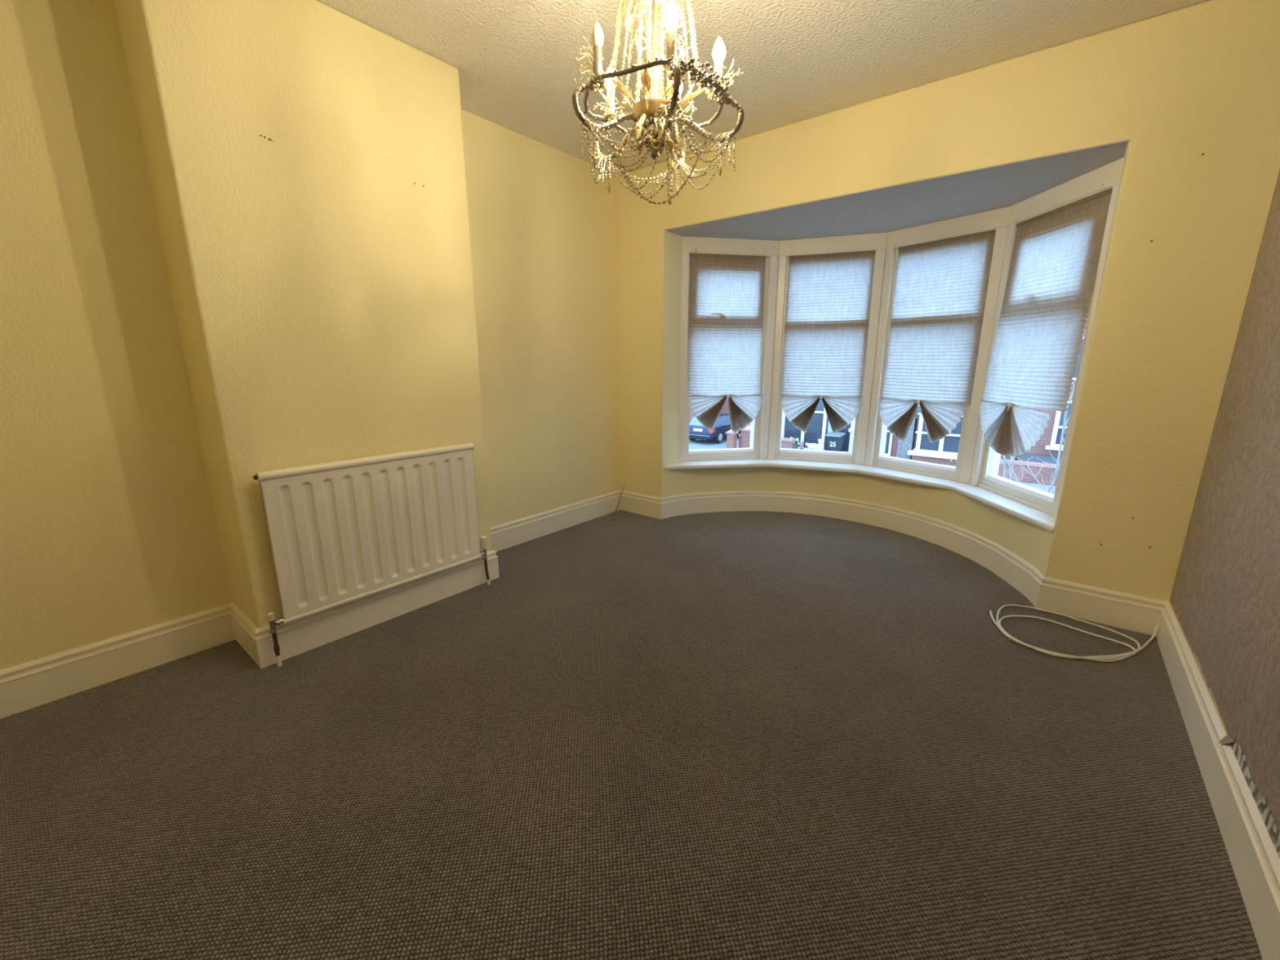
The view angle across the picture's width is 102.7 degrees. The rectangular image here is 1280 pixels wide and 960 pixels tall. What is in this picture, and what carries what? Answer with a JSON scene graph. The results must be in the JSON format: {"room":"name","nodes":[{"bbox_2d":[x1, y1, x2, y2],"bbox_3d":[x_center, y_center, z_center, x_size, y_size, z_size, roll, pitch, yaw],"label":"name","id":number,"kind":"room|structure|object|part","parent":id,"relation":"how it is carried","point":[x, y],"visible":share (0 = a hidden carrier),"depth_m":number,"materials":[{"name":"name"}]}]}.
{"room":"empty living room","nodes":[
{"label":"empty living room","id":0,"kind":"room"},
{"bbox_2d":[113,0,492,627],"bbox_3d":[-1.395,-0.621,2.429,0.469,2.600,1.146,10,17,38],"label":"wall","id":1,"kind":"structure","parent":0,"point":[305,162],"depth_m":2.06,"materials":[{"name":"yellow paint"}]},
{"bbox_2d":[253,442,490,666],"bbox_3d":[-1.202,0.284,2.453,0.071,0.824,1.054,10,17,38],"label":"radiator","id":2,"kind":"object","parent":1,"relation":"attached to","point":[342,532],"visible":1,"depth_m":2.33,"materials":[{"name":"metal"}]},
{"bbox_2d":[0,0,620,670],"bbox_3d":[-1.522,-0.655,2.576,0.120,2.600,4.563,10,17,38],"label":"wall","id":3,"kind":"structure","parent":0,"point":[108,528],"depth_m":1.97,"materials":[{"name":"yellow paint"}]},
{"bbox_2d":[0,489,620,719],"bbox_3d":[-1.352,0.569,2.668,0.384,0.173,4.243,10,17,38],"label":"baseboard","id":4,"kind":"structure","parent":3,"relation":"attached to","point":[26,686],"depth_m":2.23,"materials":[{"name":"beige paint"}]},
{"bbox_2d":[0,510,1262,959],"bbox_3d":[0.100,0.836,2.171,3.566,0.120,5.460,10,17,38],"label":"floor","id":5,"kind":"structure","parent":0,"point":[731,735],"depth_m":1.54,"materials":[{"name":"carpet"}]},
{"bbox_2d":[609,486,624,520],"bbox_3d":[-0.195,0.189,4.215,0.080,0.208,0.310,2,13,8],"label":"wire","id":6,"kind":"object","parent":5,"relation":"on","point":[624,486],"visible":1,"depth_m":4.32,"materials":[{"name":"brown"}]},
{"bbox_2d":[989,604,1158,662],"bbox_3d":[1.994,0.698,2.363,0.636,0.064,0.526,10,17,38],"label":"cable","id":7,"kind":"object","parent":5,"relation":"on","point":[1117,657],"visible":1,"depth_m":2.33,"materials":[{"name":"white plastic"}]},
{"bbox_2d":[316,0,1209,174],"bbox_3d":[-0.182,-1.734,1.213,3.566,0.120,4.563,10,17,38],"label":"ceiling","id":8,"kind":"structure","parent":0,"point":[517,64],"depth_m":2.25,"materials":[{"name":"white paint"}]},
{"bbox_2d":[572,0,744,204],"bbox_3d":[0.053,-1.268,1.472,0.492,0.903,0.469,6,14,24],"label":"chandelier","id":9,"kind":"object","parent":8,"relation":"hanging from","point":[651,127],"visible":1,"depth_m":1.44,"materials":[{"name":"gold metal"}]},
{"bbox_2d":[590,21,606,88],"bbox_3d":[-0.116,-1.155,1.385,0.048,0.147,0.047,10,17,38],"label":"candle","id":10,"kind":"object","parent":9,"relation":"on","point":[597,37],"depth_m":1.38,"materials":[{"name":"white wax"}]},
{"bbox_3d":[-0.073,-1.039,1.437,0.251,0.131,0.020,-7,15,-28],"label":"arm","id":11,"kind":"part","parent":9,"relation":"part of","materials":[{"name":"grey metal"}]},
{"bbox_2d":[604,67,617,119],"bbox_3d":[-0.091,-1.203,1.592,0.048,0.147,0.047,10,17,38],"label":"candle","id":12,"kind":"object","parent":9,"relation":"on","point":[606,117],"depth_m":1.59,"materials":[{"name":"beige wax"}]},
{"bbox_3d":[-0.055,-1.075,1.588,0.251,0.131,0.020,12,18,41],"label":"arm","id":13,"kind":"part","parent":9,"relation":"part of","materials":[{"name":"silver metal"}]},
{"bbox_3d":[0.043,-1.070,1.496,0.132,0.026,0.132,10,17,38],"label":"lamp shade","id":14,"kind":"part","parent":9,"relation":"part of","materials":[{"name":"gold metal"}]},
{"bbox_3d":[0.043,-1.273,1.449,0.044,0.515,0.043,10,17,38],"label":"stem","id":15,"kind":"part","parent":9,"relation":"part of","materials":[{"name":"grey metal"}]},
{"bbox_3d":[0.069,-1.024,1.373,0.020,0.131,0.251,-3,13,-11],"label":"arm","id":16,"kind":"part","parent":9,"relation":"part of","materials":[{"name":"grey metal"}]},
{"bbox_2d":[662,0,678,71],"bbox_3d":[0.078,-1.135,1.298,0.048,0.147,0.047,10,17,38],"label":"candle","id":17,"kind":"object","parent":9,"relation":"on","point":[671,11],"depth_m":1.29,"materials":[{"name":"beige wax"}]},
{"bbox_3d":[0.098,-1.082,1.618,0.020,0.131,0.251,6,14,24],"label":"arm","id":18,"kind":"part","parent":9,"relation":"part of","materials":[{"name":"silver metal"}]},
{"bbox_2d":[672,80,683,125],"bbox_3d":[0.118,-1.213,1.632,0.048,0.147,0.047,10,17,38],"label":"candle","id":19,"kind":"object","parent":9,"relation":"on","point":[681,88],"depth_m":1.62,"materials":[{"name":"white wax"}]},
{"bbox_3d":[0.175,-1.050,1.485,0.251,0.131,0.020,2,13,7],"label":"arm","id":20,"kind":"part","parent":9,"relation":"part of","materials":[{"name":"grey metal"}]},
{"bbox_2d":[709,36,725,100],"bbox_3d":[0.223,-1.171,1.451,0.048,0.147,0.047,10,17,38],"label":"candle","id":21,"kind":"object","parent":9,"relation":"on","point":[719,47],"depth_m":1.44,"materials":[{"name":"beige wax"}]},
{"bbox_2d":[662,466,1053,576],"bbox_3d":[1.500,0.187,3.811,2.669,0.397,1.186,10,17,38],"label":"wall","id":22,"kind":"structure","parent":0,"point":[1031,543],"depth_m":3.88,"materials":[{"name":"yellow paint"}]},
{"bbox_2d":[758,256,786,458],"bbox_3d":[1.089,-0.978,4.238,0.182,1.612,0.138,1,13,3],"label":"trim","id":23,"kind":"structure","parent":22,"relation":"attached to","point":[777,264],"depth_m":4.17,"materials":[{"name":"white paint"}]},
{"bbox_2d":[774,250,875,463],"bbox_3d":[1.465,-0.950,4.119,0.639,1.612,0.096,5,14,20],"label":"window","id":24,"kind":"structure","parent":22,"relation":"in","point":[845,457],"depth_m":4.24,"materials":[{"name":"white plastic"}]},
{"bbox_3d":[1.470,-0.205,4.297,0.594,0.080,0.084,5,14,20],"label":"rail","id":25,"kind":"part","parent":24,"relation":"part of","materials":[{"name":"white plastic"}]},
{"bbox_2d":[780,250,875,433],"bbox_3d":[1.457,-1.050,4.035,0.633,1.374,0.052,5,14,20],"label":"blind","id":26,"kind":"object","parent":24,"relation":"attached to","point":[828,297],"visible":1,"depth_m":4.02,"materials":[{"name":"fabric"}]},
{"bbox_2d":[664,458,1055,532],"bbox_3d":[1.481,-0.016,3.739,2.509,0.034,1.086,10,17,38],"label":"window sill","id":27,"kind":"structure","parent":22,"relation":"on","point":[1042,519],"depth_m":3.73,"materials":[{"name":"white paint"}]},
{"bbox_2d":[855,248,896,466],"bbox_3d":[1.829,-0.915,3.967,0.188,1.612,0.144,10,17,38],"label":"trim","id":28,"kind":"structure","parent":22,"relation":"attached to","point":[884,264],"depth_m":3.90,"materials":[{"name":"white paint"}]},
{"bbox_2d":[620,489,1168,636],"bbox_3d":[1.409,0.324,3.717,3.326,0.173,0.942,10,17,38],"label":"baseboard","id":29,"kind":"structure","parent":22,"relation":"attached to","point":[1024,577],"depth_m":3.46,"materials":[{"name":"beige paint"}]},
{"bbox_2d":[872,248,972,481],"bbox_3d":[2.075,-0.841,3.650,0.096,1.612,0.661,-9,16,-33],"label":"window","id":30,"kind":"structure","parent":22,"relation":"in","point":[941,471],"depth_m":3.80,"materials":[{"name":"white plastic"}]},
{"bbox_3d":[2.075,-0.097,3.833,0.084,0.080,0.594,-9,16,-33],"label":"rail","id":31,"kind":"part","parent":30,"relation":"part of","materials":[{"name":"white plastic"}]},
{"bbox_2d":[878,229,995,443],"bbox_3d":[2.024,-0.943,3.592,0.052,1.380,0.649,-9,16,-33],"label":"blind","id":32,"kind":"object","parent":30,"relation":"attached to","point":[940,289],"visible":1,"depth_m":3.55,"materials":[{"name":"fabric"}]},
{"bbox_2d":[959,224,1017,485],"bbox_3d":[2.290,-0.762,3.312,0.142,1.612,0.189,-4,14,-17],"label":"trim","id":33,"kind":"structure","parent":22,"relation":"attached to","point":[975,446],"depth_m":3.29,"materials":[{"name":"white paint"}]},
{"bbox_2d":[663,138,1130,240],"bbox_3d":[1.491,-1.764,3.344,2.589,0.102,1.173,10,17,38],"label":"ceiling","id":34,"kind":"structure","parent":0,"point":[895,207],"depth_m":3.02,"materials":[{"name":"grey paint"}]},
{"bbox_2d":[617,0,1279,601],"bbox_3d":[1.203,-0.799,3.192,3.526,2.600,0.249,10,17,38],"label":"wall","id":35,"kind":"structure","parent":0,"point":[1194,90],"depth_m":2.29,"materials":[{"name":"yellow paint"}]},
{"bbox_2d":[678,253,768,462],"bbox_3d":[0.660,-0.961,4.166,0.719,1.612,0.119,-2,13,-10],"label":"window","id":36,"kind":"structure","parent":35,"relation":"in","point":[685,454],"depth_m":4.17,"materials":[{"name":"white paint"}]},
{"bbox_3d":[0.679,-0.219,4.358,0.594,0.080,0.084,-2,13,-10],"label":"rail","id":37,"kind":"part","parent":36,"relation":"part of","materials":[{"name":"white plastic"}]},
{"bbox_2d":[687,253,765,432],"bbox_3d":[0.699,-1.059,4.085,0.654,1.380,0.052,-2,13,-10],"label":"blind","id":38,"kind":"object","parent":36,"relation":"attached to","point":[724,355],"visible":1,"depth_m":4.07,"materials":[{"name":"fabric"}]},
{"bbox_2d":[686,183,1111,255],"bbox_3d":[1.530,-1.631,3.424,2.390,0.030,0.805,10,17,38],"label":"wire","id":39,"kind":"object","parent":35,"relation":"attached to","point":[1102,184],"visible":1,"depth_m":3.44,"materials":[{"name":"white plastic"}]},
{"bbox_2d":[682,157,1124,257],"bbox_3d":[1.566,-1.681,3.456,2.602,0.116,0.947,10,17,38],"label":"trim","id":40,"kind":"structure","parent":35,"relation":"attached to","point":[1110,174],"depth_m":3.49,"materials":[{"name":"beige paint"}]},
{"bbox_2d":[977,185,1119,517],"bbox_3d":[2.288,-0.662,2.886,0.119,1.612,0.722,0,13,2],"label":"window","id":41,"kind":"structure","parent":35,"relation":"in","point":[1046,502],"depth_m":2.73,"materials":[{"name":"white paint"}]},
{"bbox_3d":[2.303,0.078,3.085,0.084,0.080,0.618,0,13,2],"label":"rail","id":42,"kind":"part","parent":41,"relation":"part of","materials":[{"name":"white plastic"}]},
{"bbox_2d":[979,187,1112,456],"bbox_3d":[2.197,-0.789,2.862,0.088,1.348,0.699,0,13,2],"label":"blind","id":43,"kind":"object","parent":41,"relation":"attached to","point":[1055,255],"visible":1,"depth_m":2.82,"materials":[{"name":"fabric"}]},
{"bbox_2d":[1168,168,1279,857],"bbox_3d":[1.151,-0.164,0.474,0.139,2.600,4.563,10,17,38],"label":"wall","id":44,"kind":"structure","parent":0,"point":[1224,602],"depth_m":1.69,"materials":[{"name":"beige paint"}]},
{"bbox_2d":[1155,602,1279,959],"bbox_3d":[1.079,1.016,0.757,0.020,0.173,4.243,10,17,38],"label":"baseboard","id":45,"kind":"structure","parent":44,"relation":"attached to","point":[1255,860],"depth_m":1.38,"materials":[{"name":"white paint"}]},
{"label":"outside","id":46,"kind":"structure","parent":0,"visible":0},
{"bbox_3d":[-0.023,0.716,16.486,70.000,0.200,10.300,10,17,38],"label":"road","id":47,"kind":"object","parent":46,"visible":0},
{"bbox_2d":[999,356,1079,494],"bbox_3d":[6.740,-0.088,8.462,2.372,4.859,3.863,-1,13,-4],"label":"bare tree","id":48,"kind":"object","parent":47,"relation":"on","point":[1002,464],"visible":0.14,"depth_m":8.36,"materials":[{"name":"grey plant"}]},
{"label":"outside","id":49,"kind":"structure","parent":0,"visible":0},
{"bbox_2d":[736,422,1055,493],"bbox_3d":[16.561,-4.005,36.477,70.000,0.300,42.500,10,17,38],"label":"pavement","id":50,"kind":"structure","parent":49,"point":[1038,486],"depth_m":17.76,"materials":[{"name":"concrete"}]},
{"bbox_2d":[688,397,728,423],"bbox_3d":[4.504,-8.726,37.122,7.100,8.600,7.600,10,17,38],"label":"house","id":51,"kind":"structure","parent":50,"relation":"on","point":[725,409],"depth_m":34.00,"materials":[{"name":"red brick"}]},
{"bbox_2d":[688,436,738,449],"bbox_3d":[4.235,-2.386,28.861,4.800,0.012,10.100,10,17,38],"label":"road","id":52,"kind":"structure","parent":50,"relation":"on","point":[698,444],"depth_m":26.49,"materials":[{"name":"grey asphalt"}]},
{"bbox_2d":[688,413,742,443],"bbox_3d":[4.245,-2.977,28.165,1.974,1.455,4.316,10,17,38],"label":"car","id":53,"kind":"object","parent":52,"relation":"on","point":[696,430],"visible":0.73,"depth_m":26.75,"materials":[{"name":"blue paint"}]},
{"bbox_3d":[3.013,-2.601,26.566,0.520,0.130,0.060,10,16,36],"label":"number plate","id":54,"kind":"part","parent":53,"relation":"part of","materials":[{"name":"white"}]},
{"bbox_3d":[3.990,-3.334,27.748,1.639,0.540,2.912,10,17,38],"label":"cabin glass","id":55,"kind":"part","parent":53,"relation":"part of","materials":[{"name":"blue"}]},
{"bbox_2d":[707,428,715,433],"bbox_3d":[3.666,-2.552,26.247,0.333,0.260,0.280,10,17,38],"label":"tail lamp","id":56,"kind":"object","parent":53,"relation":"attached to","point":[713,431],"depth_m":26.18,"materials":[{"name":"red plastic"}]},
{"bbox_2d":[725,429,738,448],"bbox_3d":[4.467,-1.987,24.868,0.460,1.050,0.460,10,17,38],"label":"gate pillar","id":57,"kind":"structure","parent":50,"relation":"on","point":[731,437],"depth_m":24.74,"materials":[{"name":"red brick"}]},
{"bbox_2d":[741,425,751,448],"bbox_3d":[5.280,-2.071,24.901,0.600,1.200,0.600,10,17,38],"label":"gate pillar","id":58,"kind":"structure","parent":50,"relation":"on","point":[745,433],"depth_m":24.71,"materials":[{"name":"red brick"}]},
{"bbox_2d":[790,436,799,448],"bbox_3d":[7.396,-1.717,24.465,0.463,0.709,0.495,2,13,8],"label":"flower pot","id":59,"kind":"object","parent":50,"relation":"on","point":[795,446],"visible":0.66,"depth_m":24.37,"materials":[{"name":"grey ceramic"}]},
{"bbox_2d":[797,440,804,449],"bbox_3d":[7.644,-1.580,24.203,0.306,0.560,0.369,10,17,38],"label":"flower pot","id":60,"kind":"object","parent":50,"relation":"on","point":[802,443],"visible":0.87,"depth_m":24.12,"materials":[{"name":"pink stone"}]},
{"bbox_2d":[804,442,817,449],"bbox_3d":[8.044,-1.475,23.897,0.660,0.494,0.292,10,17,38],"label":"ornament","id":61,"kind":"object","parent":50,"relation":"on","point":[811,446],"visible":0.8,"depth_m":23.77,"materials":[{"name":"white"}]},
{"bbox_2d":[781,398,855,452],"bbox_3d":[10.396,-6.357,26.983,5.750,8.600,8.400,10,17,38],"label":"house","id":62,"kind":"structure","parent":50,"relation":"on","point":[819,426],"depth_m":24.30,"materials":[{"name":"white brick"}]},
{"bbox_3d":[7.079,-2.958,25.201,0.130,2.710,0.150,10,17,38],"label":"frame post","id":63,"kind":"part","parent":62,"relation":"part of","materials":[{"name":"white"}]},
{"bbox_3d":[7.873,-2.812,24.577,0.130,2.710,0.150,10,17,38],"label":"frame post","id":64,"kind":"part","parent":62,"relation":"part of","materials":[{"name":"white"}]},
{"bbox_3d":[7.783,-2.837,24.686,2.600,2.710,0.030,10,17,38],"label":"pane","id":65,"kind":"part","parent":62,"relation":"part of","materials":[{"name":"clear glass"}]},
{"bbox_3d":[8.659,-2.668,23.959,0.130,2.710,0.150,10,17,38],"label":"frame post","id":66,"kind":"part","parent":62,"relation":"part of","materials":[{"name":"white plastic"}]},
{"bbox_3d":[9.694,-2.357,24.368,0.700,2.000,0.100,10,17,38],"label":"doorway","id":67,"kind":"part","parent":62,"relation":"part of","materials":[{"name":"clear glass"}]},
{"bbox_2d":[848,427,853,432],"bbox_3d":[9.851,-2.318,23.891,0.240,0.240,0.240,10,17,38],"label":"globe lamp","id":68,"kind":"object","parent":62,"relation":"attached to","point":[851,429],"depth_m":23.83,"materials":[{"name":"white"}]},
{"bbox_3d":[10.003,-2.291,24.082,0.150,2.000,0.170,10,17,38],"label":"door post","id":69,"kind":"part","parent":62,"relation":"part of","materials":[{"name":"white"}]},
{"bbox_2d":[817,439,823,450],"bbox_3d":[8.287,-1.514,23.527,0.240,0.740,0.234,10,17,38],"label":"stone bollard","id":70,"kind":"object","parent":50,"relation":"on","point":[820,441],"visible":0.68,"depth_m":23.44,"materials":[{"name":"white stone"}]},
{"bbox_2d":[825,431,845,451],"bbox_3d":[9.082,-1.711,23.839,0.700,0.978,0.780,10,17,38],"label":"wheelie bin","id":71,"kind":"object","parent":50,"relation":"on","point":[834,441],"visible":0.91,"depth_m":23.62,"materials":[{"name":"grey plastic"}]},
{"bbox_3d":[9.076,-2.127,23.733,0.700,0.120,0.760,10,17,38],"label":"lid","id":72,"kind":"part","parent":71,"relation":"part of","materials":[{"name":"grey"}]},
{"bbox_2d":[737,433,1059,485],"bbox_3d":[11.363,-0.738,20.248,16.560,0.720,0.300,10,17,38],"label":"wall","id":73,"kind":"structure","parent":50,"relation":"on","point":[1046,471],"depth_m":18.22,"materials":[{"name":"red brick"}]},
{"bbox_2d":[884,404,1025,465],"bbox_3d":[14.902,-5.581,23.659,5.450,8.600,8.050,10,17,38],"label":"house","id":74,"kind":"structure","parent":50,"relation":"on","point":[917,446],"depth_m":21.81,"materials":[{"name":"red brick"}]},
{"bbox_3d":[11.206,-2.100,23.221,0.530,1.980,0.030,10,17,38],"label":"pane","id":75,"kind":"part","parent":74,"relation":"part of","materials":[{"name":"clear glass"}]},
{"bbox_3d":[11.355,-2.064,23.067,0.100,1.980,0.150,10,17,38],"label":"frame post","id":76,"kind":"part","parent":74,"relation":"part of","materials":[{"name":"white"}]},
{"bbox_3d":[11.976,-2.054,21.881,0.150,1.660,0.150,10,17,38],"label":"frame post","id":77,"kind":"part","parent":74,"relation":"part of","materials":[{"name":"white"}]},
{"bbox_3d":[12.937,-0.982,21.294,3.200,0.160,0.370,10,17,38],"label":"bay sill","id":78,"kind":"part","parent":74,"relation":"part of","materials":[{"name":"white"}]},
{"bbox_3d":[12.998,-1.875,21.115,2.900,1.660,0.030,10,17,38],"label":"pane","id":79,"kind":"part","parent":74,"relation":"part of","materials":[{"name":"clear glass"}]},
{"bbox_3d":[12.645,-1.931,21.355,0.150,1.660,0.150,10,17,38],"label":"frame post","id":80,"kind":"part","parent":74,"relation":"part of","materials":[{"name":"white"}]},
{"bbox_2d":[1017,313,1088,464],"bbox_3d":[18.981,-4.729,20.015,5.500,8.600,8.750,10,17,38],"label":"house","id":81,"kind":"structure","parent":50,"relation":"on","point":[1050,441],"depth_m":19.49,"materials":[{"name":"red brick"}]},
{"bbox_3d":[16.227,-1.139,19.131,1.680,0.130,0.220,10,17,38],"label":"window sill","id":82,"kind":"part","parent":81,"relation":"part of","materials":[{"name":"white"}]},
{"bbox_3d":[15.782,-2.142,19.378,0.140,1.750,0.150,10,17,38],"label":"frame post","id":83,"kind":"part","parent":81,"relation":"part of","materials":[{"name":"white"}]},
{"bbox_3d":[16.310,-2.053,19.000,1.450,1.750,0.030,10,17,38],"label":"pane","id":84,"kind":"part","parent":81,"relation":"part of","materials":[{"name":"clear glass"}]},
{"bbox_3d":[16.047,-4.425,18.602,0.490,1.390,0.015,10,17,38],"label":"pane","id":85,"kind":"part","parent":81,"relation":"part of","materials":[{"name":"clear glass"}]}
]}

